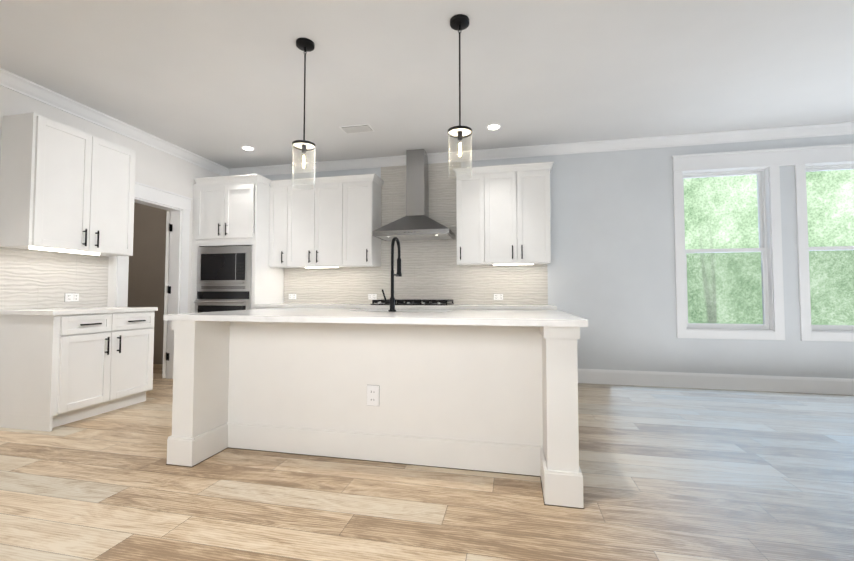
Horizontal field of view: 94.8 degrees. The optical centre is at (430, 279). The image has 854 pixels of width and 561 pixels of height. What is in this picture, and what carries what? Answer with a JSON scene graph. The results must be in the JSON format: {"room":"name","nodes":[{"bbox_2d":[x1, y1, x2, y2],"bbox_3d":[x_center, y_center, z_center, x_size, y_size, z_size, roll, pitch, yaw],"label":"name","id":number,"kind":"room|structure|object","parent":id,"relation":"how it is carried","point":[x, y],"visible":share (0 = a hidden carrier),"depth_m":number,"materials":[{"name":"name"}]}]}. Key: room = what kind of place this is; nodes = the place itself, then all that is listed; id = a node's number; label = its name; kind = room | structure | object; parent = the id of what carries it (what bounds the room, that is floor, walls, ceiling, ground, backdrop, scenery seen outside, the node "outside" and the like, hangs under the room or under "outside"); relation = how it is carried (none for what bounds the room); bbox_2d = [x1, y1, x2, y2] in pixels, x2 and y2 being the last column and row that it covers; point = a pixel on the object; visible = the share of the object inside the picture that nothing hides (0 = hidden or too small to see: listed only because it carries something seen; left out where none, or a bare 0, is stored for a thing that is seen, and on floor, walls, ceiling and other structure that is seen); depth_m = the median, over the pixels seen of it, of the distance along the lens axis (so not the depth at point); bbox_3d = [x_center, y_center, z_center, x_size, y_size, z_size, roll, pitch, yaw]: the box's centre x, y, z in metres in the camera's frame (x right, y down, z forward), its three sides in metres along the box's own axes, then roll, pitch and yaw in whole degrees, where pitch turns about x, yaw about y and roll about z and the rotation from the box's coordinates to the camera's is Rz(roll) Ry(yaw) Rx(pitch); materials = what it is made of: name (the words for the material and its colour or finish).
{"room":"kitchen","nodes":[
{"label":"kitchen","id":0,"kind":"room"},
{"bbox_2d":[0,86,220,312],"bbox_3d":[-3.952,-0.328,1.361,0.140,2.850,8.900,0,-2,12],"label":"wall","id":1,"kind":"structure","parent":0,"point":[156,168],"depth_m":4.38,"materials":[{"name":"paint"}]},
{"bbox_2d":[0,247,108,309],"bbox_3d":[-3.401,0.004,3.594,0.008,0.510,0.891,0,-2,12],"label":"tile backsplash","id":2,"kind":"structure","parent":1,"relation":"attached to","point":[34,279],"depth_m":3.52,"materials":[{"name":"beige tile"}]},
{"bbox_2d":[64,293,78,301],"bbox_3d":[-3.368,0.168,3.694,0.011,0.081,0.121,0,-2,12],"label":"outlet","id":3,"kind":"object","parent":2,"relation":"attached to","point":[71,297],"visible":1,"depth_m":3.69,"materials":[{"name":"white plastic"}]},
{"bbox_2d":[0,112,135,256],"bbox_3d":[-3.213,-0.775,3.574,0.391,1.092,0.871,0,-2,12],"label":"upper cabinet","id":4,"kind":"object","parent":1,"relation":"attached to","point":[64,188],"visible":1,"depth_m":3.33,"materials":[{"name":"white wood"}]},
{"bbox_2d":[0,68,227,175],"bbox_3d":[-3.835,-1.700,1.414,0.088,0.105,8.670,0,-2,12],"label":"crown molding","id":5,"kind":"structure","parent":1,"relation":"attached to","point":[21,85],"depth_m":3.91,"materials":[{"name":"white wood"}]},
{"bbox_2d":[115,182,191,378],"bbox_3d":[-3.258,0.076,4.580,0.182,2.282,0.960,0,-2,12],"label":"door frame","id":6,"kind":"structure","parent":1,"relation":"attached to","point":[178,206],"depth_m":4.89,"materials":[{"name":"white wood"}]},
{"bbox_2d":[162,211,172,377],"bbox_3d":[-3.420,0.191,5.189,0.468,2.082,0.537,0,-2,12],"label":"pantry door","id":7,"kind":"structure","parent":1,"relation":"in","point":[169,226],"depth_m":4.91,"materials":[{"name":"white wood"}]},
{"bbox_2d":[128,202,167,363],"bbox_3d":[-3.388,-0.215,4.378,0.004,2.850,3.040,0,-2,12],"label":"wall","id":8,"kind":"structure","parent":0,"point":[146,280],"depth_m":4.64,"materials":[{"name":"grey paint"}]},
{"bbox_2d":[0,364,853,560],"bbox_3d":[-0.489,1.121,0.646,12.910,0.100,9.040,0,-2,12],"label":"floor","id":9,"kind":"structure","parent":0,"point":[682,474],"depth_m":2.04,"materials":[{"name":"brown wood"}]},
{"bbox_2d":[0,307,157,431],"bbox_3d":[-3.078,0.717,3.482,0.673,0.920,0.906,0,-2,12],"label":"base cabinet","id":10,"kind":"object","parent":9,"relation":"on","point":[60,366],"visible":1,"depth_m":3.14,"materials":[{"name":"white wood"}]},
{"bbox_2d":[191,174,283,312],"bbox_3d":[-2.555,-0.029,5.251,0.973,2.543,0.686,0,-2,12],"label":"tall cabinet","id":11,"kind":"object","parent":9,"relation":"on","point":[233,210],"visible":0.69,"depth_m":5.01,"materials":[{"name":"white wood"}]},
{"bbox_2d":[194,246,251,312],"bbox_3d":[-2.561,0.227,5.170,0.776,1.278,0.618,0,-2,12],"label":"wall oven","id":12,"kind":"object","parent":11,"relation":"in","point":[224,278],"visible":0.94,"depth_m":4.93,"materials":[{"name":"silver metal"}]},
{"bbox_2d":[166,320,583,508],"bbox_3d":[-0.317,0.707,2.744,2.426,0.885,1.157,0,-2,12],"label":"kitchen island","id":13,"kind":"object","parent":9,"relation":"on","point":[493,391],"depth_m":2.44,"materials":[{"name":"wood"}]},
{"bbox_2d":[163,308,586,327],"bbox_3d":[-0.316,0.247,2.773,2.480,0.035,1.214,0,-2,12],"label":"island countertop","id":14,"kind":"structure","parent":13,"relation":"on","point":[481,318],"depth_m":2.33,"materials":[{"name":"white stone"}]},
{"bbox_2d":[382,237,401,311],"bbox_3d":[-0.286,-0.043,2.955,0.109,0.557,0.220,0,-2,12],"label":"kitchen faucet","id":15,"kind":"object","parent":14,"relation":"on","point":[391,302],"visible":1,"depth_m":2.87,"materials":[{"name":"black metal"}]},
{"bbox_2d":[254,303,556,309],"bbox_3d":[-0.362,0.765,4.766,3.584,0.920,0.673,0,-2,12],"label":"countertop","id":16,"kind":"structure","parent":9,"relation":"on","point":[452,306],"depth_m":4.47,"materials":[{"name":"white stone"}]},
{"bbox_2d":[370,299,453,304],"bbox_3d":[-0.204,0.275,4.786,0.915,0.058,0.530,0,-2,12],"label":"gas cooktop","id":17,"kind":"object","parent":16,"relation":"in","point":[418,302],"visible":0.83,"depth_m":4.58,"materials":[{"name":"black metal"}]},
{"bbox_2d":[0,0,853,168],"bbox_3d":[-0.489,-1.827,0.756,12.910,0.100,9.040,0,-2,12],"label":"ceiling","id":18,"kind":"structure","parent":0,"point":[220,82],"depth_m":3.14,"materials":[{"name":"paint"}]},
{"bbox_2d":[241,146,254,150],"bbox_3d":[-2.253,-1.620,4.855,0.163,0.006,0.163,1,-3,-33],"label":"recessed light","id":19,"kind":"object","parent":18,"relation":"in","point":[248,148],"depth_m":4.85,"materials":[{"name":"white plastic"}]},
{"bbox_2d":[292,38,315,188],"bbox_3d":[-0.899,-1.179,2.806,0.161,1.042,0.161,0,-2,12],"label":"pendant light","id":20,"kind":"object","parent":18,"relation":"hanging from","point":[306,45],"visible":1,"depth_m":2.80,"materials":[{"name":"clear glass"}]},
{"bbox_2d":[339,124,374,133],"bbox_3d":[-0.795,-1.638,4.282,0.340,0.014,0.190,0,-2,12],"label":"ceiling vent","id":21,"kind":"object","parent":18,"relation":"in","point":[359,128],"visible":1,"depth_m":4.25,"materials":[{"name":"white metal"}]},
{"bbox_2d":[448,14,471,176],"bbox_3d":[0.194,-1.187,2.575,0.161,1.042,0.161,0,-2,12],"label":"pendant light","id":22,"kind":"object","parent":18,"relation":"hanging from","point":[459,22],"visible":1,"depth_m":2.57,"materials":[{"name":"clear glass"}]},
{"bbox_2d":[486,124,500,129],"bbox_3d":[0.684,-1.643,4.235,0.163,0.006,0.163,1,-3,-33],"label":"recessed light","id":23,"kind":"object","parent":18,"relation":"in","point":[488,127],"depth_m":4.22,"materials":[{"name":"white plastic"}]},
{"bbox_2d":[263,134,853,378],"bbox_3d":[1.831,-0.201,4.756,10.050,2.850,0.140,0,-2,12],"label":"wall","id":24,"kind":"structure","parent":0,"point":[611,273],"depth_m":4.56,"materials":[{"name":"paint"}]},
{"bbox_2d":[269,181,292,267],"bbox_3d":[-1.926,-0.700,5.307,0.322,1.069,0.352,0,-2,12],"label":"upper cabinet","id":25,"kind":"object","parent":24,"relation":"attached to","point":[281,196],"depth_m":5.14,"materials":[{"name":"white wood"}]},
{"bbox_2d":[293,181,348,267],"bbox_3d":[-1.448,-0.704,5.206,0.886,1.069,0.352,0,-2,12],"label":"upper cabinet","id":26,"kind":"object","parent":24,"relation":"attached to","point":[331,222],"depth_m":5.02,"materials":[{"name":"white wood"}]},
{"bbox_2d":[349,177,380,266],"bbox_3d":[-0.908,-0.708,5.092,0.450,1.069,0.352,0,-2,12],"label":"upper cabinet","id":27,"kind":"object","parent":24,"relation":"attached to","point":[364,193],"depth_m":4.92,"materials":[{"name":"white wood"}]},
{"bbox_2d":[372,149,454,240],"bbox_3d":[-0.187,-1.068,4.877,0.930,1.104,0.503,0,-2,12],"label":"range hood","id":28,"kind":"object","parent":24,"relation":"attached to","point":[416,222],"visible":1,"depth_m":4.85,"materials":[{"name":"silver metal"}]},
{"bbox_2d":[283,162,547,304],"bbox_3d":[-0.312,-0.594,5.148,3.543,1.823,0.008,0,-2,12],"label":"tile backsplash","id":29,"kind":"structure","parent":24,"relation":"attached to","point":[431,270],"depth_m":5.08,"materials":[{"name":"beige tile"}]},
{"bbox_2d":[289,294,296,299],"bbox_3d":[-1.909,0.237,5.444,0.121,0.081,0.011,0,-2,12],"label":"outlet","id":30,"kind":"object","parent":29,"relation":"attached to","point":[291,296],"depth_m":5.44,"materials":[{"name":"white plastic"}]},
{"bbox_2d":[368,294,376,299],"bbox_3d":[-0.765,0.228,5.202,0.121,0.081,0.011,0,-2,12],"label":"outlet","id":31,"kind":"object","parent":29,"relation":"attached to","point":[374,296],"depth_m":5.20,"materials":[{"name":"white plastic"}]},
{"bbox_2d":[494,294,502,299],"bbox_3d":[0.844,0.215,4.862,0.121,0.081,0.011,0,-2,12],"label":"outlet","id":32,"kind":"object","parent":29,"relation":"attached to","point":[496,296],"depth_m":4.86,"materials":[{"name":"white plastic"}]},
{"bbox_2d":[453,161,553,265],"bbox_3d":[0.865,-0.743,4.699,1.152,1.157,0.391,0,-2,12],"label":"upper cabinet","id":33,"kind":"object","parent":24,"relation":"attached to","point":[503,214],"visible":0.9,"depth_m":4.55,"materials":[{"name":"white wood"}]},
{"bbox_2d":[228,121,853,175],"bbox_3d":[1.807,-1.577,4.696,9.770,0.105,0.088,0,-2,12],"label":"crown molding","id":34,"kind":"structure","parent":24,"relation":"attached to","point":[841,128],"depth_m":4.69,"materials":[{"name":"white wood"}]},
{"bbox_2d":[578,369,853,394],"bbox_3d":[4.021,1.120,4.164,5.220,0.166,0.016,0,-2,12],"label":"baseboard","id":35,"kind":"structure","parent":24,"relation":"attached to","point":[838,386],"depth_m":4.31,"materials":[{"name":"white wood"}]},
{"bbox_2d":[672,143,853,339],"bbox_3d":[4.476,-0.392,4.184,3.443,2.082,0.169,0,-2,12],"label":"window","id":36,"kind":"structure","parent":24,"relation":"in","point":[772,327],"depth_m":4.37,"materials":[{"name":"plastic"}]},
{"bbox_2d":[795,162,853,341],"bbox_3d":[4.485,-0.300,4.187,1.044,1.900,0.153,0,-2,12],"label":"window","id":37,"kind":"structure","parent":24,"relation":"in","point":[815,332],"depth_m":4.22,"materials":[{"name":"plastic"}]},
{"label":"outside","id":38,"kind":"structure","parent":0,"visible":0},
{"bbox_2d":[683,169,853,324],"bbox_3d":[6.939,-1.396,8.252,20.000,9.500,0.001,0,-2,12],"label":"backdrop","id":39,"kind":"structure","parent":38,"point":[720,193],"depth_m":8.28,"materials":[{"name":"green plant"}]}
]}

